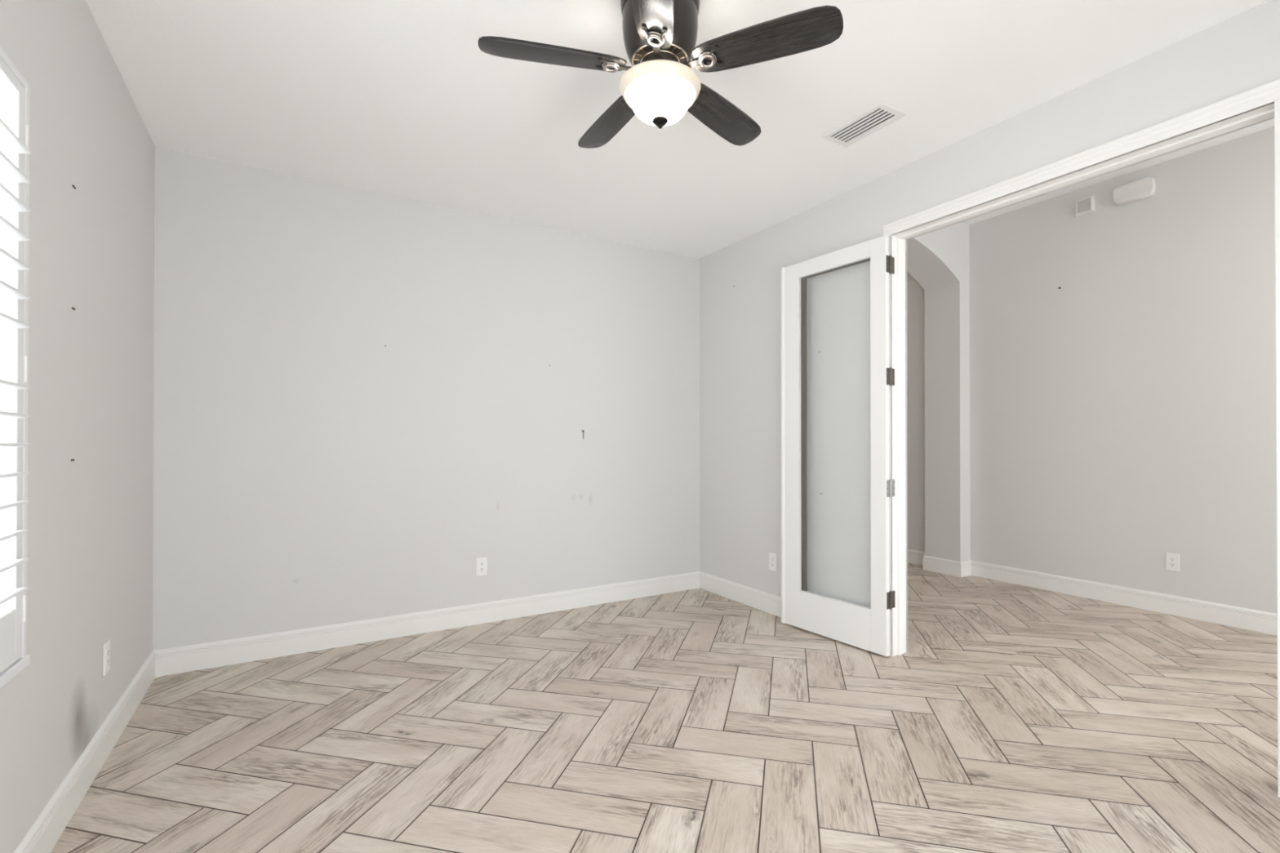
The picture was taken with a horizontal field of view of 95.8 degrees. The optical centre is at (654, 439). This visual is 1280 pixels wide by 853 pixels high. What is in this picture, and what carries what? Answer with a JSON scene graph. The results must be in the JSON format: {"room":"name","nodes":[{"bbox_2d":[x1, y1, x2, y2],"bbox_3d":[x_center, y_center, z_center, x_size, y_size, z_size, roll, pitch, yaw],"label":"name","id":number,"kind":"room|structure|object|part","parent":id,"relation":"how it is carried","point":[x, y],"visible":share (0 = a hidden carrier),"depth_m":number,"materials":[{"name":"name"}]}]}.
{"room":"empty room","nodes":[
{"label":"empty room","id":0,"kind":"room"},
{"bbox_2d":[0,0,155,852],"bbox_3d":[-1.497,-0.161,1.062,0.150,2.800,4.820,0,0,-32],"label":"wall","id":1,"kind":"structure","parent":0,"point":[90,522],"depth_m":1.99,"materials":[{"name":"beige paint"}]},
{"bbox_2d":[0,46,31,688],"bbox_3d":[-1.291,-0.178,0.883,0.075,1.577,1.609,0,0,-32],"label":"plantation shutter","id":2,"kind":"object","parent":1,"relation":"attached to","point":[15,129],"visible":1,"depth_m":1.50,"materials":[{"name":"white paint"}]},
{"bbox_3d":[-1.497,0.509,1.212,0.028,0.138,0.672,0,0,-32],"label":"rail","id":3,"kind":"part","parent":2,"relation":"part of","materials":[{"name":"white paint"}]},
{"bbox_3d":[-1.497,-0.925,1.219,0.028,0.029,0.672,0,0,-32],"label":"rail","id":4,"kind":"part","parent":2,"relation":"part of","materials":[{"name":"white paint"}]},
{"bbox_3d":[-1.285,0.595,0.883,0.026,0.030,1.609,0,0,-32],"label":"sill","id":5,"kind":"part","parent":2,"relation":"part of","materials":[{"name":"white paint"}]},
{"bbox_2d":[13,650,155,852],"bbox_3d":[-1.435,1.171,1.111,0.015,0.137,4.550,0,0,-32],"label":"baseboard","id":6,"kind":"structure","parent":1,"relation":"attached to","point":[50,824],"depth_m":2.02,"materials":[{"name":"white wood"}]},
{"bbox_2d":[102,639,110,675],"bbox_3d":[-2.169,0.863,2.290,0.008,0.124,0.076,0,0,-32],"label":"wall outlet","id":7,"kind":"object","parent":1,"relation":"attached to","point":[106,646],"visible":1,"depth_m":2.28,"materials":[{"name":"white plastic"}]},
{"bbox_2d":[152,146,699,650],"bbox_3d":[-1.159,-0.146,4.038,3.563,2.800,0.120,0,0,-32],"label":"wall","id":8,"kind":"structure","parent":0,"point":[310,470],"depth_m":3.67,"materials":[{"name":"beige paint"}]},
{"bbox_2d":[153,571,699,676],"bbox_3d":[-1.123,1.185,3.973,3.563,0.137,0.015,0,0,-32],"label":"baseboard","id":9,"kind":"structure","parent":8,"relation":"attached to","point":[179,660],"depth_m":3.65,"materials":[{"name":"white wood"}]},
{"bbox_2d":[475,556,487,576],"bbox_3d":[-1.178,0.867,3.945,0.076,0.124,0.008,0,0,-32],"label":"wall outlet","id":10,"kind":"object","parent":8,"relation":"attached to","point":[481,562],"visible":1,"depth_m":3.94,"materials":[{"name":"white plastic"}]},
{"bbox_2d":[50,563,1279,852],"bbox_3d":[1.102,1.298,2.655,6.255,0.100,8.040,0,0,-32],"label":"floor","id":11,"kind":"structure","parent":0,"point":[1013,717],"depth_m":2.37,"materials":[{"name":"beige tile"}]},
{"bbox_2d":[85,0,1268,258],"bbox_3d":[0.017,-1.606,2.009,3.713,0.100,4.820,0,0,-32],"label":"ceiling","id":12,"kind":"structure","parent":0,"point":[399,98],"depth_m":2.58,"materials":[{"name":"white paint"}]},
{"bbox_2d":[477,0,843,148],"bbox_3d":[-0.028,-1.328,2.034,1.136,0.454,1.188,0,0,-13],"label":"ceiling fan","id":13,"kind":"object","parent":12,"relation":"hanging from","point":[661,85],"visible":1,"depth_m":1.96,"materials":[{"name":"black wood"}]},
{"bbox_3d":[-0.341,-1.304,1.962,0.493,0.008,0.141,0,13,-13],"label":"blade","id":14,"kind":"part","parent":13,"relation":"part of","materials":[{"name":"black wood"}]},
{"bbox_3d":[-0.170,-1.302,2.364,0.141,0.008,0.493,-15,7,-30],"label":"blade","id":15,"kind":"part","parent":13,"relation":"part of","materials":[{"name":"black wood"}]},
{"bbox_3d":[-0.012,-1.306,1.675,0.141,0.008,0.493,13,1,5],"label":"blade","id":16,"kind":"part","parent":13,"relation":"part of","materials":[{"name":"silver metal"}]},
{"bbox_3d":[0.021,-1.191,2.044,0.287,0.122,0.287,0,0,-32],"label":"lamp shade","id":17,"kind":"part","parent":13,"relation":"part of","materials":[{"name":"beige glass"}]},
{"bbox_3d":[0.265,-1.302,2.325,0.141,0.008,0.493,-17,-11,40],"label":"blade","id":18,"kind":"part","parent":13,"relation":"part of","materials":[{"name":"black wood"}]},
{"bbox_3d":[0.363,-1.304,1.899,0.493,0.008,0.141,0,-13,23],"label":"blade","id":19,"kind":"part","parent":13,"relation":"part of","materials":[{"name":"black wood"}]},
{"bbox_2d":[822,102,906,147],"bbox_3d":[1.031,-1.548,2.857,0.188,0.007,0.356,0,0,-32],"label":"ceiling vent","id":20,"kind":"object","parent":12,"relation":"in","point":[881,115],"visible":1,"depth_m":2.84,"materials":[{"name":"white metal"}]},
{"bbox_2d":[906,222,969,561],"bbox_3d":[1.879,-0.376,4.940,2.295,3.270,0.350,0,0,-32],"label":"wall","id":21,"kind":"structure","parent":0,"point":[938,260],"depth_m":5.38,"materials":[{"name":"beige paint"}]},
{"bbox_2d":[699,0,1279,607],"bbox_3d":[1.653,-0.451,3.006,0.127,3.400,8.040,0,0,-32],"label":"wall","id":22,"kind":"structure","parent":0,"point":[740,421],"depth_m":3.68,"materials":[{"name":"beige paint"}]},
{"bbox_2d":[699,571,781,617],"bbox_3d":[0.861,1.187,4.140,0.015,0.137,1.823,0,0,-32],"label":"baseboard","id":23,"kind":"structure","parent":22,"relation":"attached to","point":[770,603],"depth_m":4.43,"materials":[{"name":"white wood"}]},
{"bbox_2d":[768,552,777,571],"bbox_3d":[0.854,0.883,4.159,0.008,0.124,0.076,0,0,-32],"label":"wall outlet","id":24,"kind":"object","parent":22,"relation":"attached to","point":[772,557],"visible":1,"depth_m":4.15,"materials":[{"name":"white plastic"}]},
{"bbox_2d":[780,235,895,656],"bbox_3d":[1.110,0.037,3.626,0.083,2.408,0.796,0,0,-39],"label":"door","id":25,"kind":"structure","parent":22,"relation":"in","point":[860,626],"depth_m":3.60,"materials":[{"name":"white paint"}]},
{"bbox_3d":[1.124,-1.119,3.614,0.035,0.098,0.532,0,0,-36],"label":"rail","id":26,"kind":"part","parent":25,"relation":"part of","materials":[{"name":"white paint"}]},
{"bbox_3d":[1.124,1.118,3.602,0.035,0.245,0.532,0,0,-36],"label":"rail","id":27,"kind":"part","parent":25,"relation":"part of","materials":[{"name":"white paint"}]},
{"bbox_2d":[883,78,1279,796],"bbox_3d":[1.782,-0.003,2.660,0.018,2.502,1.670,0,0,-32],"label":"trim","id":28,"kind":"structure","parent":22,"relation":"attached to","point":[1251,100],"depth_m":2.31,"materials":[{"name":"white wood"}]},
{"bbox_2d":[890,102,1274,656],"bbox_3d":[1.833,0.023,2.715,0.147,2.450,1.580,0,0,-32],"label":"trim","id":29,"kind":"structure","parent":22,"relation":"attached to","point":[898,307],"depth_m":3.34,"materials":[{"name":"white wood"}]},
{"bbox_2d":[906,126,1276,613],"bbox_3d":[3.709,-0.379,4.281,0.120,3.270,8.040,0,0,-32],"label":"wall","id":30,"kind":"structure","parent":0,"point":[1122,415],"depth_m":4.36,"materials":[{"name":"beige paint"}]},
{"bbox_2d":[1075,195,1094,217],"bbox_3d":[3.424,-1.857,4.599,0.036,0.130,0.130,0,0,-32],"label":"door chime","id":31,"kind":"object","parent":30,"relation":"attached to","point":[1086,206],"visible":1,"depth_m":4.58,"materials":[{"name":"beige plastic"}]},
{"bbox_2d":[1076,197,1090,213],"bbox_3d":[3.415,-1.857,4.593,0.006,0.094,0.094,0,0,-32],"label":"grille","id":32,"kind":"object","parent":31,"relation":"attached to","point":[1083,206],"depth_m":4.59,"materials":[{"name":"white plastic"}]},
{"bbox_2d":[907,549,1276,635],"bbox_3d":[3.583,1.188,4.195,0.174,0.137,7.800,0,0,-32],"label":"baseboard","id":33,"kind":"structure","parent":30,"relation":"attached to","point":[1265,622],"depth_m":4.44,"materials":[{"name":"white wood"}]},
{"bbox_2d":[1112,177,1155,205],"bbox_3d":[3.588,-1.856,4.324,0.048,0.136,0.245,0,0,-32],"label":"wall speaker","id":34,"kind":"object","parent":30,"relation":"attached to","point":[1144,188],"visible":1,"depth_m":4.30,"materials":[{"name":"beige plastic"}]},
{"bbox_2d":[1165,552,1179,571],"bbox_3d":[3.715,0.879,4.142,0.008,0.124,0.076,0,0,-32],"label":"wall outlet","id":35,"kind":"object","parent":30,"relation":"attached to","point":[1172,560],"visible":1,"depth_m":4.14,"materials":[{"name":"white plastic"}]},
{"bbox_2d":[1168,562,1175,567],"bbox_3d":[3.712,0.898,4.140,0.002,0.028,0.034,0,0,-32],"label":"socket","id":36,"kind":"object","parent":35,"relation":"attached to","point":[1171,564],"depth_m":4.14,"materials":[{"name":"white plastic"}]},
{"bbox_2d":[1168,557,1175,561],"bbox_3d":[3.712,0.859,4.140,0.002,0.028,0.034,0,0,-32],"label":"socket","id":37,"kind":"object","parent":35,"relation":"attached to","point":[1171,559],"depth_m":4.14,"materials":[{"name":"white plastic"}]},
{"bbox_2d":[962,118,1274,224],"bbox_3d":[2.734,-2.067,3.684,2.415,0.100,8.040,0,0,-32],"label":"ceiling","id":38,"kind":"structure","parent":0,"point":[1269,123],"depth_m":4.28,"materials":[{"name":"white paint"}]}
]}

